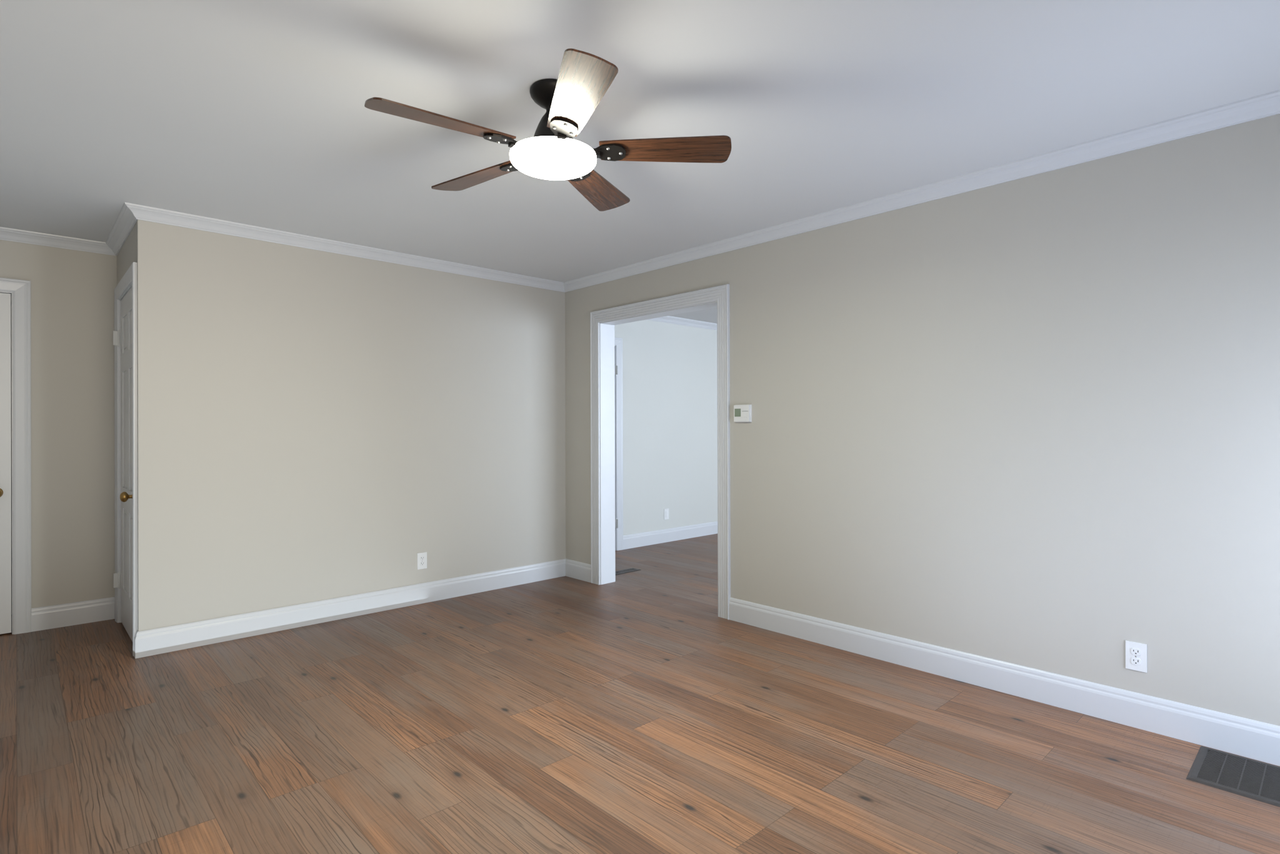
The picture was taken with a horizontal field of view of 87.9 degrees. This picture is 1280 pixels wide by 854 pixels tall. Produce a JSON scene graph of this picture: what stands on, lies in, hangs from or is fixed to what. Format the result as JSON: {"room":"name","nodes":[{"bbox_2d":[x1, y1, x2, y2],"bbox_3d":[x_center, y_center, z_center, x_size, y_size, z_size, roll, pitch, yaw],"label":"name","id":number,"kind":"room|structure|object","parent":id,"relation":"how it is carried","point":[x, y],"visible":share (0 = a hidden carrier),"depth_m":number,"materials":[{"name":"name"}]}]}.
{"room":"empty living room","nodes":[
{"label":"empty living room","id":0,"kind":"room"},
{"bbox_2d":[0,240,116,608],"bbox_3d":[-3.965,0.033,3.876,1.707,2.415,0.140,0,0,-43],"label":"wall","id":1,"kind":"structure","parent":0,"point":[72,430],"depth_m":4.16,"materials":[{"name":"beige paint"}]},
{"bbox_2d":[0,292,11,634],"bbox_3d":[-4.058,0.217,3.722,0.773,2.027,0.167,0,0,-43],"label":"hall door","id":2,"kind":"structure","parent":1,"relation":"in","point":[5,467],"depth_m":3.96,"materials":[{"name":"white paint"}]},
{"bbox_2d":[0,277,31,634],"bbox_3d":[-4.078,0.178,3.757,0.930,2.125,0.161,0,0,-43],"label":"door frame","id":3,"kind":"structure","parent":1,"relation":"attached to","point":[19,290],"depth_m":3.99,"materials":[{"name":"white paint"}]},
{"bbox_2d":[0,226,112,254],"bbox_3d":[-3.868,-1.144,3.837,1.343,0.067,0.064,0,0,-43],"label":"crown molding","id":4,"kind":"structure","parent":1,"relation":"attached to","point":[6,234],"depth_m":4.07,"materials":[{"name":"white paint"}]},
{"bbox_2d":[31,596,114,631],"bbox_3d":[-3.532,1.169,4.161,0.416,0.140,0.038,0,0,-43],"label":"baseboard","id":5,"kind":"structure","parent":1,"relation":"attached to","point":[62,615],"depth_m":4.15,"materials":[{"name":"white paint"}]},
{"bbox_2d":[116,223,135,284],"bbox_3d":[-3.028,0.030,4.022,0.140,2.415,0.930,0,0,-43],"label":"wall","id":6,"kind":"structure","parent":0,"point":[125,257],"depth_m":3.93,"materials":[{"name":"beige paint"}]},
{"bbox_2d":[102,218,134,255],"bbox_3d":[-3.061,-1.147,3.910,0.064,0.067,0.930,0,0,-43],"label":"crown molding","id":7,"kind":"structure","parent":6,"relation":"attached to","point":[120,232],"depth_m":4.00,"materials":[{"name":"white paint"}]},
{"bbox_2d":[113,286,132,641],"bbox_3d":[-3.025,0.214,3.949,0.167,2.027,0.773,0,0,-43],"label":"closet door","id":8,"kind":"structure","parent":6,"relation":"in","point":[123,577],"depth_m":3.99,"materials":[{"name":"white paint"}]},
{"bbox_2d":[114,261,138,656],"bbox_3d":[-2.990,0.175,3.968,0.161,2.125,0.930,0,0,-43],"label":"door frame","id":9,"kind":"structure","parent":6,"relation":"attached to","point":[127,282],"depth_m":3.78,"materials":[{"name":"white paint"}]},
{"bbox_2d":[135,219,565,631],"bbox_3d":[-1.692,0.027,4.579,2.849,2.415,0.100,0,0,-43],"label":"wall","id":10,"kind":"structure","parent":0,"point":[314,425],"depth_m":4.23,"materials":[{"name":"beige paint"}]},
{"bbox_2d":[117,201,562,291],"bbox_3d":[-1.693,-1.150,4.475,2.832,0.067,0.064,0,0,-43],"label":"crown molding","id":11,"kind":"structure","parent":10,"relation":"attached to","point":[129,212],"depth_m":4.15,"materials":[{"name":"white paint"}]},
{"bbox_2d":[134,558,563,658],"bbox_3d":[-1.664,1.164,4.541,2.869,0.140,0.045,0,0,-43],"label":"baseboard","id":12,"kind":"structure","parent":10,"relation":"attached to","point":[147,642],"depth_m":4.21,"materials":[{"name":"white paint"}]},
{"bbox_2d":[416,551,426,569],"bbox_3d":[-1.527,0.938,4.655,0.070,0.114,0.009,0,0,-43],"label":"electrical outlet","id":13,"kind":"object","parent":10,"relation":"attached to","point":[421,560],"visible":1,"depth_m":4.65,"materials":[{"name":"white plastic"}]},
{"bbox_2d":[0,533,1279,853],"bbox_3d":[0.416,1.288,4.124,8.430,0.120,6.970,0,0,-43],"label":"floor","id":14,"kind":"structure","parent":0,"point":[654,704],"depth_m":2.55,"materials":[{"name":"wood"}]},
{"bbox_2d":[615,567,641,574],"bbox_3d":[-0.135,1.228,5.652,0.300,0.006,0.110,0,0,-43],"label":"floor vent","id":15,"kind":"object","parent":14,"relation":"in","point":[624,571],"visible":0.71,"depth_m":5.65,"materials":[{"name":"brown metal"}]},
{"bbox_2d":[1185,745,1279,806],"bbox_3d":[2.254,1.216,2.171,0.345,0.006,0.686,0,0,-43],"label":"floor vent","id":16,"kind":"object","parent":14,"relation":"in","point":[1250,778],"visible":1,"depth_m":2.32,"materials":[{"name":"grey metal"}]},
{"bbox_2d":[0,0,1279,323],"bbox_3d":[0.408,-1.248,4.128,8.430,0.120,6.970,0,0,-43],"label":"ceiling","id":17,"kind":"structure","parent":0,"point":[255,112],"depth_m":2.43,"materials":[{"name":"paint"}]},
{"bbox_2d":[364,48,731,211],"bbox_3d":[-0.337,-1.045,2.339,1.194,0.285,1.199,0,0,-43],"label":"ceiling fan","id":18,"kind":"object","parent":17,"relation":"hanging from","point":[569,99],"visible":1,"depth_m":2.27,"materials":[{"name":"brown wood"}]},
{"bbox_2d":[614,319,717,534],"bbox_3d":[0.467,0.024,7.394,3.874,2.415,0.140,0,0,-43],"label":"wall","id":19,"kind":"structure","parent":0,"point":[670,409],"depth_m":7.15,"materials":[{"name":"paint"}]},
{"bbox_2d":[615,364,618,528],"bbox_3d":[-0.530,0.210,6.391,0.773,2.027,0.167,0,0,-43],"label":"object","id":20,"kind":"structure","parent":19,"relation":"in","point":[616,523],"depth_m":6.62,"materials":[{"name":"white paint"}]},
{"bbox_2d":[614,337,623,550],"bbox_3d":[-0.564,0.171,6.413,0.930,2.125,0.161,0,0,-43],"label":"door frame","id":21,"kind":"structure","parent":19,"relation":"attached to","point":[619,460],"depth_m":6.64,"materials":[{"name":"white paint"}]},
{"bbox_2d":[663,508,668,519],"bbox_3d":[0.285,0.932,7.117,0.070,0.114,0.010,0,0,-43],"label":"outlet","id":22,"kind":"object","parent":19,"relation":"attached to","point":[666,514],"visible":1,"depth_m":7.11,"materials":[{"name":"white plastic"}]},
{"bbox_2d":[623,521,717,549],"bbox_3d":[2.391,1.153,5.246,3.742,0.140,5.628,0,0,-43],"label":"baseboard","id":23,"kind":"structure","parent":19,"relation":"attached to","point":[635,540],"depth_m":7.13,"materials":[{"name":"white paint"}]},
{"bbox_2d":[646,315,716,330],"bbox_3d":[2.384,-1.161,5.249,3.740,0.067,5.626,0,0,-43],"label":"crown molding","id":24,"kind":"structure","parent":19,"relation":"attached to","point":[687,322],"depth_m":7.30,"materials":[{"name":"white paint"}]},
{"bbox_2d":[565,113,1279,725],"bbox_3d":[0.976,0.018,3.921,0.140,2.415,5.900,0,0,-43],"label":"wall","id":25,"kind":"structure","parent":0,"point":[1032,421],"depth_m":2.98,"materials":[{"name":"beige paint"}]},
{"bbox_2d":[563,558,591,582],"bbox_3d":[-0.489,1.162,5.371,0.020,0.140,0.326,0,0,-43],"label":"baseboard","id":26,"kind":"structure","parent":25,"relation":"attached to","point":[580,570],"depth_m":5.38,"materials":[{"name":"white paint"}]},
{"bbox_2d":[590,283,730,619],"bbox_3d":[0.151,0.159,4.799,0.184,2.140,1.390,0,0,-43],"label":"door frame","id":27,"kind":"structure","parent":25,"relation":"attached to","point":[604,322],"depth_m":5.17,"materials":[{"name":"white paint"}]},
{"bbox_2d":[733,404,751,421],"bbox_3d":[0.641,-0.085,4.156,0.026,0.110,0.125,0,0,-43],"label":"thermostat","id":28,"kind":"object","parent":25,"relation":"attached to","point":[742,412],"visible":1,"depth_m":4.14,"materials":[{"name":"white plastic"}]},
{"bbox_2d":[562,89,1279,292],"bbox_3d":[1.090,-1.159,3.653,0.064,0.067,5.072,0,0,-43],"label":"crown molding","id":29,"kind":"structure","parent":25,"relation":"attached to","point":[1215,118],"depth_m":3.08,"materials":[{"name":"white paint"}]},
{"bbox_2d":[728,597,1279,766],"bbox_3d":[1.702,1.152,3.039,0.020,0.140,3.294,0,0,-43],"label":"baseboard","id":30,"kind":"structure","parent":25,"relation":"attached to","point":[1240,736],"depth_m":2.94,"materials":[{"name":"white paint"}]},
{"bbox_2d":[1125,640,1146,672],"bbox_3d":[2.020,0.934,2.703,0.009,0.114,0.070,0,0,-43],"label":"electrical outlet","id":31,"kind":"object","parent":25,"relation":"attached to","point":[1136,655],"visible":1,"depth_m":2.70,"materials":[{"name":"white plastic"}]}
]}

